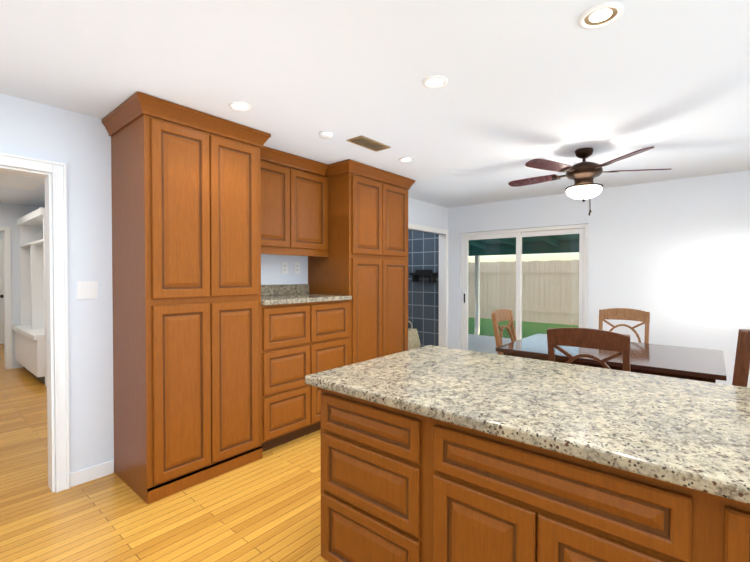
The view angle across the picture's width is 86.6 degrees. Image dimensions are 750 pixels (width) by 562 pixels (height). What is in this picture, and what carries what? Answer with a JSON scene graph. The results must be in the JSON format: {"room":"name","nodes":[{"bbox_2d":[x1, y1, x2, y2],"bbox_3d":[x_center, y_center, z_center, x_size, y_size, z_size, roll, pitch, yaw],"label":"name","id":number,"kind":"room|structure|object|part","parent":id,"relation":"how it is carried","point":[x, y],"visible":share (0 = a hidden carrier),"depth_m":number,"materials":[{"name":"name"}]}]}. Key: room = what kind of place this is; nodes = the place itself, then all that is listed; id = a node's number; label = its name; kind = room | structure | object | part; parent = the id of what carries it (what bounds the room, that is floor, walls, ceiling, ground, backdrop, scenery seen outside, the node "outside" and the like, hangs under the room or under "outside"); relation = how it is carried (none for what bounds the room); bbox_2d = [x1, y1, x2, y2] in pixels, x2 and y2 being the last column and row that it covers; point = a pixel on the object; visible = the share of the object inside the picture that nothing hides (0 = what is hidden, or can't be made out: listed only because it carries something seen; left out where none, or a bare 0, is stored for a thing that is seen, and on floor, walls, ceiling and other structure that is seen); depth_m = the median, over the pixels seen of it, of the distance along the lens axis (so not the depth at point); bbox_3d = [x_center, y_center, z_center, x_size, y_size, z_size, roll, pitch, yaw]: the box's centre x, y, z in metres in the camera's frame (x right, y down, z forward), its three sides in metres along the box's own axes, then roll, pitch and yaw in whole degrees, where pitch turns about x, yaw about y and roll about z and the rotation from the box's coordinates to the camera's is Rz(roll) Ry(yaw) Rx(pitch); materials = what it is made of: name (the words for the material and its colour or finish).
{"room":"kitchen","nodes":[
{"label":"kitchen","id":0,"kind":"room"},
{"bbox_2d":[0,202,44,367],"bbox_3d":[-5.768,0.080,5.502,0.120,2.440,1.980,1,1,40],"label":"wall","id":1,"kind":"structure","parent":0,"point":[10,214],"depth_m":5.90,"materials":[{"name":"white paint"}]},
{"bbox_2d":[0,239,3,343],"bbox_3d":[-7.702,0.220,7.720,0.057,2.100,0.960,1,1,40],"label":"hall door","id":2,"kind":"structure","parent":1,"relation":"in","point":[1,300],"depth_m":7.99,"materials":[{"name":"white wood"}]},
{"bbox_2d":[0,226,11,368],"bbox_3d":[-5.782,0.256,5.477,0.136,2.090,1.140,1,1,40],"label":"trim","id":3,"kind":"structure","parent":1,"relation":"attached to","point":[7,295],"depth_m":5.84,"materials":[{"name":"white wood"}]},
{"bbox_2d":[0,344,327,561],"bbox_3d":[-2.087,1.375,3.724,14.420,0.100,8.340,1,1,40],"label":"floor","id":4,"kind":"structure","parent":0,"point":[266,507],"depth_m":2.33,"materials":[{"name":"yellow wood"}]},
{"bbox_2d":[12,207,46,385],"bbox_3d":[-4.599,0.195,5.527,1.626,2.210,0.467,1,1,40],"label":"hall tree","id":5,"kind":"object","parent":4,"relation":"on","point":[30,346],"visible":0.31,"depth_m":5.48,"materials":[{"name":"white painted wood"}]},
{"bbox_2d":[102,91,270,503],"bbox_3d":[-1.319,0.119,2.859,0.641,2.436,0.910,1,1,40],"label":"pantry cabinet","id":6,"kind":"object","parent":4,"relation":"on","point":[186,246],"visible":1,"depth_m":2.60,"materials":[{"name":"brown wood"}]},
{"bbox_2d":[261,300,348,451],"bbox_3d":[-0.767,0.752,3.548,0.604,1.151,0.948,1,1,40],"label":"base cabinet","id":7,"kind":"object","parent":4,"relation":"on","point":[300,342],"visible":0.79,"depth_m":3.24,"materials":[{"name":"brown wood"}]},
{"bbox_2d":[261,284,351,304],"bbox_3d":[-0.757,0.106,3.531,0.629,0.138,0.948,1,1,40],"label":"countertop","id":8,"kind":"structure","parent":7,"relation":"on","point":[283,294],"depth_m":3.66,"materials":[{"name":"beige stone"}]},
{"bbox_2d":[308,159,414,364],"bbox_3d":[-0.139,0.100,4.252,0.641,2.436,1.058,1,1,40],"label":"pantry cabinet","id":9,"kind":"object","parent":4,"relation":"on","point":[364,264],"visible":0.73,"depth_m":3.93,"materials":[{"name":"brown wood"}]},
{"bbox_2d":[408,321,420,349],"bbox_3d":[0.477,0.955,6.264,0.260,0.669,0.480,1,1,40],"label":"bag","id":10,"kind":"object","parent":4,"relation":"on","point":[413,340],"visible":0.35,"depth_m":6.26,"materials":[{"name":"fabric"}]},
{"bbox_2d":[491,309,516,354],"bbox_3d":[1.466,0.806,3.884,0.537,1.038,0.480,1,1,40],"label":"chair","id":11,"kind":"object","parent":4,"relation":"on","point":[498,315],"visible":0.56,"depth_m":3.99,"materials":[{"name":"brown wood"}]},
{"bbox_2d":[317,387,749,561],"bbox_3d":[0.960,0.913,1.379,2.432,0.889,0.952,1,1,40],"label":"kitchen island","id":12,"kind":"object","parent":4,"relation":"on","point":[398,485],"visible":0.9,"depth_m":1.27,"materials":[{"name":"brown wood"}]},
{"bbox_2d":[305,345,749,503],"bbox_3d":[0.962,0.447,1.369,2.480,0.040,1.030,1,1,40],"label":"island countertop","id":13,"kind":"structure","parent":12,"relation":"on","point":[693,434],"depth_m":1.37,"materials":[{"name":"stone"}]},
{"bbox_2d":[547,327,630,371],"bbox_3d":[1.451,0.814,2.632,0.489,1.058,0.548,1,1,40],"label":"chair","id":14,"kind":"object","parent":4,"relation":"on","point":[619,343],"visible":0.27,"depth_m":2.41,"materials":[{"name":"brown wood"}]},
{"bbox_2d":[496,334,726,382],"bbox_3d":[1.930,0.948,3.315,1.470,0.765,1.080,1,1,40],"label":"dining table","id":15,"kind":"object","parent":4,"relation":"on","point":[700,364],"visible":0.54,"depth_m":3.00,"materials":[{"name":"brown wood"}]},
{"bbox_2d":[599,308,649,343],"bbox_3d":[2.433,0.805,3.960,0.480,1.038,0.537,1,1,40],"label":"chair","id":16,"kind":"object","parent":4,"relation":"on","point":[643,317],"visible":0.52,"depth_m":4.11,"materials":[{"name":"brown wood"}]},
{"bbox_2d":[732,329,749,386],"bbox_3d":[1.946,0.771,1.975,0.534,1.162,0.601,0,1,15],"label":"chair","id":17,"kind":"object","parent":4,"relation":"on","point":[741,368],"visible":0.21,"depth_m":1.78,"materials":[{"name":"brown wood"}]},
{"bbox_2d":[0,93,447,472],"bbox_3d":[-1.553,0.112,3.176,0.120,2.440,8.220,1,1,40],"label":"wall","id":18,"kind":"structure","parent":0,"point":[78,145],"depth_m":2.65,"materials":[{"name":"white paint"}]},
{"bbox_2d":[77,281,97,298],"bbox_3d":[-1.914,0.060,2.648,0.010,0.116,0.116,1,1,40],"label":"light switch","id":19,"kind":"object","parent":18,"relation":"attached to","point":[87,289],"visible":1,"depth_m":2.65,"materials":[{"name":"white plastic"}]},
{"bbox_2d":[70,460,113,486],"bbox_3d":[0.927,1.315,1.169,6.280,0.090,8.100,1,1,40],"label":"baseboard","id":20,"kind":"structure","parent":18,"relation":"attached to","point":[90,473],"depth_m":2.67,"materials":[{"name":"white wood"}]},
{"bbox_2d":[0,152,447,492],"bbox_3d":[-0.774,0.275,4.077,0.146,2.090,5.800,1,1,40],"label":"door frame","id":21,"kind":"structure","parent":18,"relation":"attached to","point":[53,174],"depth_m":2.53,"materials":[{"name":"white wood"}]},
{"bbox_2d":[282,262,287,273],"bbox_3d":[-0.877,-0.127,3.870,0.009,0.116,0.072,1,1,40],"label":"electrical outlet","id":22,"kind":"object","parent":18,"relation":"attached to","point":[284,267],"visible":1,"depth_m":3.87,"materials":[{"name":"white plastic"}]},
{"bbox_2d":[260,146,328,256],"bbox_3d":[-0.858,-0.670,3.605,0.366,0.879,0.948,1,1,40],"label":"upper cabinet","id":23,"kind":"object","parent":18,"relation":"attached to","point":[295,212],"visible":0.69,"depth_m":3.53,"materials":[{"name":"brown wood"}]},
{"bbox_2d":[294,262,299,273],"bbox_3d":[-0.780,-0.129,3.985,0.009,0.116,0.072,1,1,40],"label":"electrical outlet","id":24,"kind":"object","parent":18,"relation":"attached to","point":[296,267],"visible":1,"depth_m":3.98,"materials":[{"name":"white plastic"}]},
{"bbox_2d":[0,0,749,207],"bbox_3d":[-2.087,-1.125,3.689,14.420,0.020,8.340,1,1,40],"label":"ceiling","id":25,"kind":"structure","parent":0,"point":[553,80],"depth_m":2.14,"materials":[{"name":"white paint"}]},
{"bbox_2d":[228,101,251,110],"bbox_3d":[-0.846,-1.093,2.494,0.140,0.008,0.140,1,1,40],"label":"recessed light","id":26,"kind":"object","parent":25,"relation":"in","point":[238,106],"visible":1,"depth_m":2.49,"materials":[{"name":"white"}]},
{"bbox_2d":[319,131,332,138],"bbox_3d":[-0.368,-1.089,2.980,0.100,0.028,0.100,1,1,40],"label":"recessed light","id":27,"kind":"object","parent":25,"relation":"attached to","point":[325,135],"visible":1,"depth_m":2.95,"materials":[{"name":"white"}]},
{"bbox_2d":[347,135,390,151],"bbox_3d":[-0.046,-1.103,3.205,0.160,0.009,0.360,1,1,40],"label":"ceiling vent","id":28,"kind":"object","parent":25,"relation":"in","point":[368,143],"visible":1,"depth_m":3.20,"materials":[{"name":"gold metal"}]},
{"bbox_2d":[399,157,413,161],"bbox_3d":[0.287,-1.109,3.644,0.140,0.008,0.140,1,1,40],"label":"recessed light","id":29,"kind":"object","parent":25,"relation":"in","point":[406,159],"visible":0.98,"depth_m":3.64,"materials":[{"name":"white"}]},
{"bbox_2d":[422,75,447,88],"bbox_3d":[0.330,-1.088,2.179,0.140,0.008,0.140,1,1,40],"label":"recessed light","id":30,"kind":"object","parent":25,"relation":"in","point":[435,81],"visible":1,"depth_m":2.18,"materials":[{"name":"white"}]},
{"bbox_2d":[508,146,671,215],"bbox_3d":[1.746,-0.827,3.411,1.243,0.563,1.277,1,1,40],"label":"ceiling fan","id":31,"kind":"object","parent":25,"relation":"hanging from","point":[584,173],"visible":1,"depth_m":3.29,"materials":[{"name":"brown wood"}]},
{"bbox_3d":[1.771,-0.749,3.374,0.276,0.108,0.276,1,1,40],"label":"lamp shade","id":32,"kind":"part","parent":31,"relation":"part of","materials":[{"name":"white glass"}]},
{"bbox_2d":[578,2,623,29],"bbox_3d":[0.922,-1.080,1.625,0.164,0.010,0.164,1,1,40],"label":"recessed light","id":33,"kind":"object","parent":25,"relation":"in","point":[601,15],"visible":1,"depth_m":1.62,"materials":[{"name":"white"}]},
{"bbox_2d":[408,229,438,346],"bbox_3d":[0.708,0.063,6.725,1.020,2.440,0.120,1,1,40],"label":"tiled wall","id":34,"kind":"structure","parent":0,"point":[423,293],"depth_m":6.55,"materials":[{"name":"tile"}]},
{"bbox_2d":[409,270,437,281],"bbox_3d":[0.787,-0.083,6.461,0.440,0.200,0.170,1,1,40],"label":"shelf","id":35,"kind":"object","parent":34,"relation":"attached to","point":[417,273],"visible":1,"depth_m":6.40,"materials":[{"name":"black metal"}]},
{"bbox_2d":[448,170,749,387],"bbox_3d":[3.584,0.097,4.288,6.520,2.440,0.120,1,1,40],"label":"wall","id":36,"kind":"structure","parent":0,"point":[672,257],"depth_m":4.50,"materials":[{"name":"white paint"}]},
{"bbox_2d":[461,224,587,351],"bbox_3d":[2.015,0.285,5.594,1.774,2.027,0.120,1,1,40],"label":"sliding patio door","id":37,"kind":"structure","parent":36,"relation":"in","point":[581,230],"depth_m":5.57,"materials":[{"name":"white plastic"}]},
{"label":"outside","id":38,"kind":"structure","parent":0,"visible":0},
{"bbox_2d":[468,334,510,353],"bbox_3d":[2.404,1.340,7.337,22.000,0.110,2.980,1,1,40],"label":"patio","id":39,"kind":"structure","parent":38,"point":[486,341],"depth_m":8.11,"materials":[{"name":"white concrete"}]},
{"bbox_2d":[469,234,578,334],"bbox_3d":[2.214,0.092,7.559,6.200,2.380,3.069,1,1,40],"label":"patio cover","id":40,"kind":"object","parent":39,"relation":"on","point":[550,246],"depth_m":8.54,"materials":[{"name":"green painted wood"}]},
{"bbox_2d":[468,317,578,338],"bbox_3d":[5.760,1.283,11.296,22.000,0.115,7.400,1,1,40],"label":"lawn","id":41,"kind":"structure","parent":38,"point":[526,330],"depth_m":10.57,"materials":[{"name":"green plant"}]},
{"bbox_2d":[468,260,578,324],"bbox_3d":[5.544,0.320,11.059,22.040,1.817,0.060,1,1,40],"label":"fence","id":42,"kind":"object","parent":41,"relation":"on","point":[526,280],"depth_m":11.80,"materials":[{"name":"brown wood"}]}
]}

